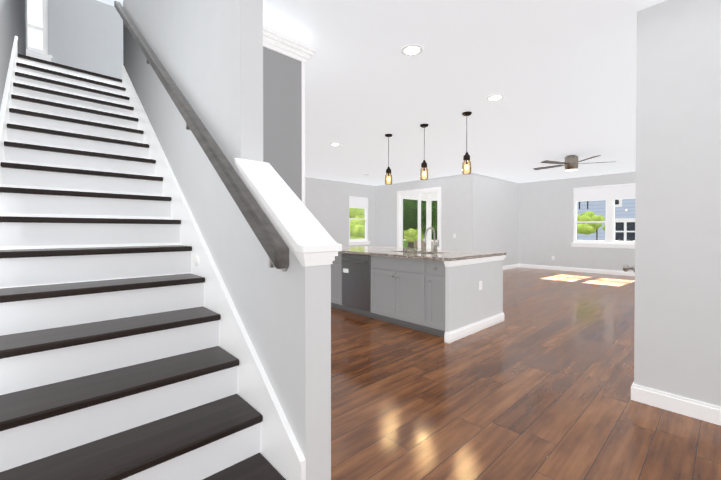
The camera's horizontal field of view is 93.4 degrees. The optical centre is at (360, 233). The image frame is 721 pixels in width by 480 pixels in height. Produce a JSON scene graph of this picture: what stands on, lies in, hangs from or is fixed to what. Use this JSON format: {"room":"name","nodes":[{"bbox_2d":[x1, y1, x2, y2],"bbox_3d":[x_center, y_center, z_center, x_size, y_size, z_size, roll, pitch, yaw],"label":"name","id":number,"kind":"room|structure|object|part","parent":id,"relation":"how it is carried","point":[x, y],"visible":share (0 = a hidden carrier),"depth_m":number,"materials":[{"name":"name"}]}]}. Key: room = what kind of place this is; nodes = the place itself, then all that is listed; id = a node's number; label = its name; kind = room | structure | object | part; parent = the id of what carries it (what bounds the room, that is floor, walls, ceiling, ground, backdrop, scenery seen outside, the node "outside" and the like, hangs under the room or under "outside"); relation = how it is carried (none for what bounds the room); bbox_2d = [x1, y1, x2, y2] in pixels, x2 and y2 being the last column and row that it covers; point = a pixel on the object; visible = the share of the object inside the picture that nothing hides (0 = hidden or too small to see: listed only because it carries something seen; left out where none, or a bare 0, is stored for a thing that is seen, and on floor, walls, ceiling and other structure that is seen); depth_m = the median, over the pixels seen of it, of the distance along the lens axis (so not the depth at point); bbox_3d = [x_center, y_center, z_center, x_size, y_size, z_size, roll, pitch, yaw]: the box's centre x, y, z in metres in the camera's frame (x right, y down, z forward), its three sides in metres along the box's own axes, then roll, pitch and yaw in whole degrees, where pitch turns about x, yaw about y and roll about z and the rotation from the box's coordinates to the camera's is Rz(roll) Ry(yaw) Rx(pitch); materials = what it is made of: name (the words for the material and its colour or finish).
{"room":"entrance hall","nodes":[
{"label":"entrance hall","id":0,"kind":"room"},
{"bbox_2d":[0,0,25,108],"bbox_3d":[-3.866,-1.708,3.704,0.130,5.850,6.475,0,1,-43],"label":"wall","id":1,"kind":"structure","parent":0,"point":[12,19],"depth_m":3.24,"materials":[{"name":"paint"}]},
{"bbox_2d":[0,36,17,186],"bbox_3d":[-2.414,-0.489,2.263,0.026,3.438,4.291,0,1,-43],"label":"stair skirt board","id":2,"kind":"object","parent":1,"relation":"attached to","point":[6,104],"visible":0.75,"depth_m":2.76,"materials":[{"name":"white wood"}]},
{"bbox_2d":[97,0,122,5],"bbox_3d":[-2.481,-4.682,3.632,8.200,0.100,8.725,0,1,-43],"label":"ceiling","id":3,"kind":"structure","parent":0,"point":[110,2],"depth_m":6.82,"materials":[{"name":"paint"}]},
{"bbox_2d":[26,0,375,246],"bbox_3d":[-2.734,-1.757,9.256,9.080,5.850,0.130,0,1,-43],"label":"wall","id":4,"kind":"structure","parent":0,"point":[86,35],"depth_m":6.90,"materials":[{"name":"paint"}]},
{"bbox_2d":[26,0,51,61],"bbox_3d":[-6.063,-3.807,6.129,0.730,1.235,0.185,0,1,-43],"label":"window","id":5,"kind":"structure","parent":4,"relation":"in","point":[37,53],"depth_m":6.30,"materials":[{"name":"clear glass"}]},
{"bbox_2d":[348,196,369,244],"bbox_3d":[-0.081,-0.431,11.702,1.000,1.645,0.185,0,1,-43],"label":"window","id":6,"kind":"structure","parent":4,"relation":"in","point":[358,202],"depth_m":11.72,"materials":[{"name":"clear glass"}]},
{"bbox_2d":[349,196,367,208],"bbox_3d":[-0.059,-1.056,11.673,0.872,0.390,0.018,0,1,-43],"label":"shade","id":7,"kind":"object","parent":6,"relation":"attached to","point":[354,202],"depth_m":11.66,"materials":[{"name":"fabric"}]},
{"bbox_2d":[123,0,330,479],"bbox_3d":[-1.641,-1.701,2.983,0.130,5.850,4.311,0,1,-43],"label":"wall","id":8,"kind":"structure","parent":0,"point":[209,54],"depth_m":1.88,"materials":[{"name":"paint"}]},
{"bbox_2d":[114,1,288,271],"bbox_3d":[-1.713,-1.414,2.887,0.107,3.139,4.175,0,1,-43],"label":"handrail","id":9,"kind":"object","parent":8,"relation":"attached to","point":[272,242],"visible":1,"depth_m":1.77,"materials":[{"name":"grey wood"}]},
{"bbox_2d":[121,65,305,479],"bbox_3d":[-1.691,-0.495,2.933,0.026,3.438,4.291,0,1,-43],"label":"stair skirt board","id":10,"kind":"object","parent":8,"relation":"attached to","point":[281,453],"visible":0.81,"depth_m":1.88,"materials":[{"name":"white wood"}]},
{"bbox_2d":[194,256,198,265],"bbox_3d":[-1.108,0.186,2.287,0.016,0.072,0.072,0,1,-43],"label":"light","id":11,"kind":"object","parent":10,"relation":"attached to","point":[196,260],"visible":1,"depth_m":2.27,"materials":[{"name":"white plastic"}]},
{"bbox_2d":[235,158,341,265],"bbox_3d":[-0.373,-0.134,1.629,0.200,0.529,0.651,0,1,-43],"label":"trim","id":12,"kind":"structure","parent":8,"relation":"on","point":[307,237],"depth_m":1.54,"materials":[{"name":"white wood"}]},
{"bbox_2d":[17,0,665,185],"bbox_3d":[1.160,-1.834,4.973,15.330,0.380,11.705,0,1,-43],"label":"ceiling","id":13,"kind":"structure","parent":0,"point":[560,75],"depth_m":3.77,"materials":[{"name":"paint"}]},
{"bbox_2d":[385,134,391,184],"bbox_3d":[0.470,-1.232,5.686,0.130,0.834,0.130,0,1,-43],"label":"pendant light","id":14,"kind":"object","parent":13,"relation":"hanging from","point":[388,172],"visible":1,"depth_m":5.67,"materials":[{"name":"brown metal"}]},
{"bbox_2d":[385,173,391,184],"bbox_3d":[0.470,-0.912,5.689,0.126,0.194,0.126,0,1,-43],"label":"jar","id":15,"kind":"object","parent":14,"relation":"on","point":[388,178],"depth_m":5.68,"materials":[{"name":"clear glass"}]},
{"bbox_2d":[401,44,422,55],"bbox_3d":[0.457,-1.622,3.013,0.196,0.008,0.196,0,1,-43],"label":"recessed light","id":16,"kind":"object","parent":13,"relation":"in","point":[412,50],"visible":1,"depth_m":3.01,"materials":[{"name":"beige plastic"}]},
{"bbox_2d":[420,124,428,179],"bbox_3d":[0.967,-1.228,5.151,0.130,0.834,0.130,0,1,-43],"label":"pendant light","id":17,"kind":"object","parent":13,"relation":"hanging from","point":[423,163],"visible":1,"depth_m":5.14,"materials":[{"name":"brown metal"}]},
{"bbox_2d":[420,167,427,179],"bbox_3d":[0.967,-0.907,5.153,0.126,0.194,0.126,0,1,-43],"label":"jar","id":18,"kind":"object","parent":17,"relation":"on","point":[424,173],"depth_m":5.16,"materials":[{"name":"clear glass"}]},
{"bbox_2d":[462,111,471,174],"bbox_3d":[1.449,-1.223,4.630,0.130,0.834,0.130,0,1,-43],"label":"pendant light","id":19,"kind":"object","parent":13,"relation":"hanging from","point":[466,157],"visible":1,"depth_m":4.62,"materials":[{"name":"brown metal"}]},
{"bbox_2d":[462,160,471,174],"bbox_3d":[1.449,-0.903,4.633,0.126,0.194,0.126,0,1,-43],"label":"jar","id":20,"kind":"object","parent":19,"relation":"on","point":[466,166],"depth_m":4.65,"materials":[{"name":"clear glass"}]},
{"bbox_2d":[487,94,503,100],"bbox_3d":[1.624,-1.632,4.090,0.196,0.008,0.196,0,1,-43],"label":"recessed light","id":21,"kind":"object","parent":13,"relation":"in","point":[496,97],"visible":1,"depth_m":4.08,"materials":[{"name":"beige"}]},
{"bbox_2d":[533,155,615,170],"bbox_3d":[4.516,-1.510,7.338,1.538,0.308,1.513,0,1,-43],"label":"ceiling fan","id":22,"kind":"object","parent":13,"relation":"hanging from","point":[570,163],"visible":1,"depth_m":7.19,"materials":[{"name":"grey metal"}]},
{"bbox_3d":[4.529,-1.510,7.291,0.256,0.308,0.256,0,1,-43],"label":"motor","id":23,"kind":"part","parent":22,"relation":"part of","materials":[{"name":"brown metal"}]},
{"bbox_2d":[376,173,468,249],"bbox_3d":[1.837,-0.271,10.921,0.130,2.850,3.660,0,1,-43],"label":"wall","id":24,"kind":"structure","parent":0,"point":[454,204],"depth_m":10.13,"materials":[{"name":"paint"}]},
{"bbox_2d":[397,187,440,248],"bbox_3d":[1.877,-0.123,10.872,0.160,2.555,1.730,0,1,-43],"label":"sliding glass door","id":25,"kind":"structure","parent":24,"relation":"in","point":[401,195],"depth_m":10.86,"materials":[{"name":"clear glass"}]},
{"bbox_2d":[468,173,518,265],"bbox_3d":[4.203,-0.268,10.531,3.070,2.850,0.130,0,1,-43],"label":"wall","id":26,"kind":"structure","parent":0,"point":[493,223],"depth_m":10.31,"materials":[{"name":"paint"}]},
{"bbox_2d":[503,264,518,269],"bbox_3d":[4.241,1.100,10.478,3.070,0.115,0.016,0,1,-43],"label":"baseboard","id":27,"kind":"structure","parent":26,"relation":"attached to","point":[515,265],"depth_m":11.08,"materials":[{"name":"white wood"}]},
{"bbox_2d":[331,267,720,479],"bbox_3d":[1.160,1.266,5.001,15.330,0.120,11.705,0,1,-43],"label":"floor","id":28,"kind":"structure","parent":0,"point":[536,383],"depth_m":2.50,"materials":[{"name":"laminate"}]},
{"bbox_2d":[0,54,285,479],"bbox_3d":[-2.097,-0.388,2.646,0.968,3.230,4.301,0,1,-43],"label":"staircase","id":29,"kind":"structure","parent":28,"relation":"on","point":[117,362],"depth_m":1.79,"materials":[{"name":"white wood"}]},
{"bbox_2d":[263,25,316,204],"bbox_3d":[-0.924,-0.143,2.862,0.731,2.735,0.880,0,1,-43],"label":"pantry cabinet","id":30,"kind":"object","parent":28,"relation":"on","point":[286,58],"visible":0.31,"depth_m":2.66,"materials":[{"name":"grey wood"}]},
{"bbox_2d":[331,251,505,342],"bbox_3d":[0.593,0.749,5.182,1.410,0.911,2.650,0,1,-43],"label":"kitchen island","id":31,"kind":"object","parent":28,"relation":"on","point":[449,296],"depth_m":4.30,"materials":[{"name":"paint"}]},
{"bbox_2d":[341,254,370,310],"bbox_3d":[-0.079,0.701,4.962,0.103,0.780,0.600,0,1,-43],"label":"dishwasher","id":32,"kind":"object","parent":31,"relation":"in","point":[355,268],"depth_m":4.94,"materials":[{"name":"silver metal"}]},
{"bbox_2d":[342,247,506,258],"bbox_3d":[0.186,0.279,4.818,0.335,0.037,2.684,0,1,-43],"label":"island countertop","id":33,"kind":"structure","parent":31,"relation":"on","point":[410,254],"depth_m":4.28,"materials":[{"name":"grey stone"}]},
{"bbox_2d":[519,172,635,271],"bbox_3d":[8.022,-0.252,8.764,0.130,2.850,7.915,0,1,-43],"label":"wall","id":34,"kind":"structure","parent":0,"point":[546,220],"depth_m":10.63,"materials":[{"name":"paint"}]},
{"bbox_2d":[519,264,634,275],"bbox_3d":[6.844,1.105,9.940,0.016,0.115,4.345,0,1,-43],"label":"baseboard","id":35,"kind":"structure","parent":34,"relation":"attached to","point":[599,271],"depth_m":10.21,"materials":[{"name":"white wood"}]},
{"bbox_2d":[571,183,634,248],"bbox_3d":[7.124,-0.483,9.705,0.185,1.785,1.920,0,1,-43],"label":"window","id":36,"kind":"structure","parent":34,"relation":"in","point":[610,194],"depth_m":9.73,"materials":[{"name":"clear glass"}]},
{"bbox_2d":[574,183,634,201],"bbox_3d":[7.106,-1.162,9.682,0.044,0.423,1.792,0,1,-43],"label":"shade","id":37,"kind":"object","parent":36,"relation":"attached to","point":[610,193],"depth_m":9.74,"materials":[{"name":"fabric"}]},
{"bbox_2d":[634,0,720,406],"bbox_3d":[3.236,-0.186,1.277,0.130,2.850,3.440,0,1,-43],"label":"wall","id":38,"kind":"structure","parent":0,"point":[677,335],"depth_m":2.32,"materials":[{"name":"paint"}]},
{"bbox_2d":[623,264,634,272],"bbox_3d":[2.015,0.261,2.547,0.064,0.064,0.075,0,1,-43],"label":"door knob","id":39,"kind":"object","parent":38,"relation":"attached to","point":[626,268],"visible":0.83,"depth_m":2.54,"materials":[{"name":"silver metal"}]},
{"bbox_2d":[631,382,720,425],"bbox_3d":[3.177,1.182,1.245,0.016,0.115,3.456,0,1,-43],"label":"baseboard","id":40,"kind":"structure","parent":38,"relation":"attached to","point":[706,412],"depth_m":2.32,"materials":[{"name":"white wood"}]},
{"label":"outside","id":41,"kind":"structure","parent":0,"visible":0},
{"bbox_2d":[27,0,42,49],"bbox_3d":[-6.585,-4.876,7.418,4.610,5.120,0.050,0,1,-43],"label":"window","id":42,"kind":"structure","parent":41,"point":[34,35],"depth_m":7.15,"materials":[{"name":"white"}]},
{"bbox_2d":[403,240,407,247],"bbox_3d":[1.563,1.562,15.603,60.330,0.200,56.705,0,1,-43],"label":"ground","id":43,"kind":"structure","parent":41,"point":[405,243],"depth_m":41.39,"materials":[{"name":"green plant"}]},
{"bbox_2d":[349,208,364,224],"bbox_3d":[-0.075,0.032,15.367,2.633,2.866,2.203,0,1,-43],"label":"tree","id":44,"kind":"object","parent":43,"relation":"on","point":[353,214],"depth_m":14.96,"materials":[{"name":"green plant"}]},
{"bbox_2d":[350,220,364,238],"bbox_3d":[-0.215,0.432,14.262,1.378,2.084,1.366,0,1,-43],"label":"tree","id":45,"kind":"object","parent":43,"relation":"on","point":[354,234],"depth_m":13.74,"materials":[{"name":"green plant"}]},
{"bbox_2d":[403,199,409,247],"bbox_3d":[2.967,-0.913,21.288,5.071,4.651,5.471,0,1,-43],"label":"tree","id":46,"kind":"object","parent":43,"relation":"on","point":[405,226],"depth_m":19.53,"materials":[{"name":"green plant"}]},
{"bbox_2d":[403,228,423,247],"bbox_3d":[3.141,0.233,19.794,1.984,2.386,1.686,0,1,-43],"label":"tree","id":47,"kind":"object","parent":43,"relation":"on","point":[412,233],"depth_m":19.32,"materials":[{"name":"green plant"}]},
{"bbox_2d":[403,200,436,229],"bbox_3d":[4.215,-1.315,20.789,5.292,5.463,6.517,0,1,-43],"label":"tree","id":48,"kind":"object","parent":43,"relation":"on","point":[413,216],"depth_m":18.83,"materials":[{"name":"green plant"}]},
{"bbox_2d":[403,194,436,248],"bbox_3d":[3.021,-0.062,12.118,3.208,3.110,3.778,0,1,-43],"label":"porch","id":49,"kind":"object","parent":43,"relation":"on","point":[428,199],"depth_m":14.36,"materials":[{"name":"white"}]},
{"bbox_2d":[414,241,436,248],"bbox_3d":[4.835,0.928,15.538,0.050,1.070,6.000,0,1,-43],"label":"fence","id":50,"kind":"object","parent":43,"relation":"on","point":[416,244],"depth_m":17.34,"materials":[{"name":"white"}]},
{"bbox_2d":[421,223,436,239],"bbox_3d":[4.017,0.429,18.335,1.628,2.018,1.546,0,1,-43],"label":"tree","id":51,"kind":"object","parent":43,"relation":"on","point":[433,225],"depth_m":17.80,"materials":[{"name":"green plant"}]},
{"bbox_2d":[577,211,604,239],"bbox_3d":[8.188,0.353,11.904,1.377,2.283,1.128,0,1,-43],"label":"maple","id":52,"kind":"object","parent":43,"relation":"on","point":[585,228],"depth_m":11.78,"materials":[{"name":"green plant"}]},
{"bbox_2d":[577,199,634,240],"bbox_3d":[16.128,-3.287,12.694,9.800,9.550,12.900,0,1,-43],"label":"neighbouring house","id":53,"kind":"structure","parent":43,"relation":"on","point":[623,231],"depth_m":12.99,"materials":[{"name":"blue"}]}
]}

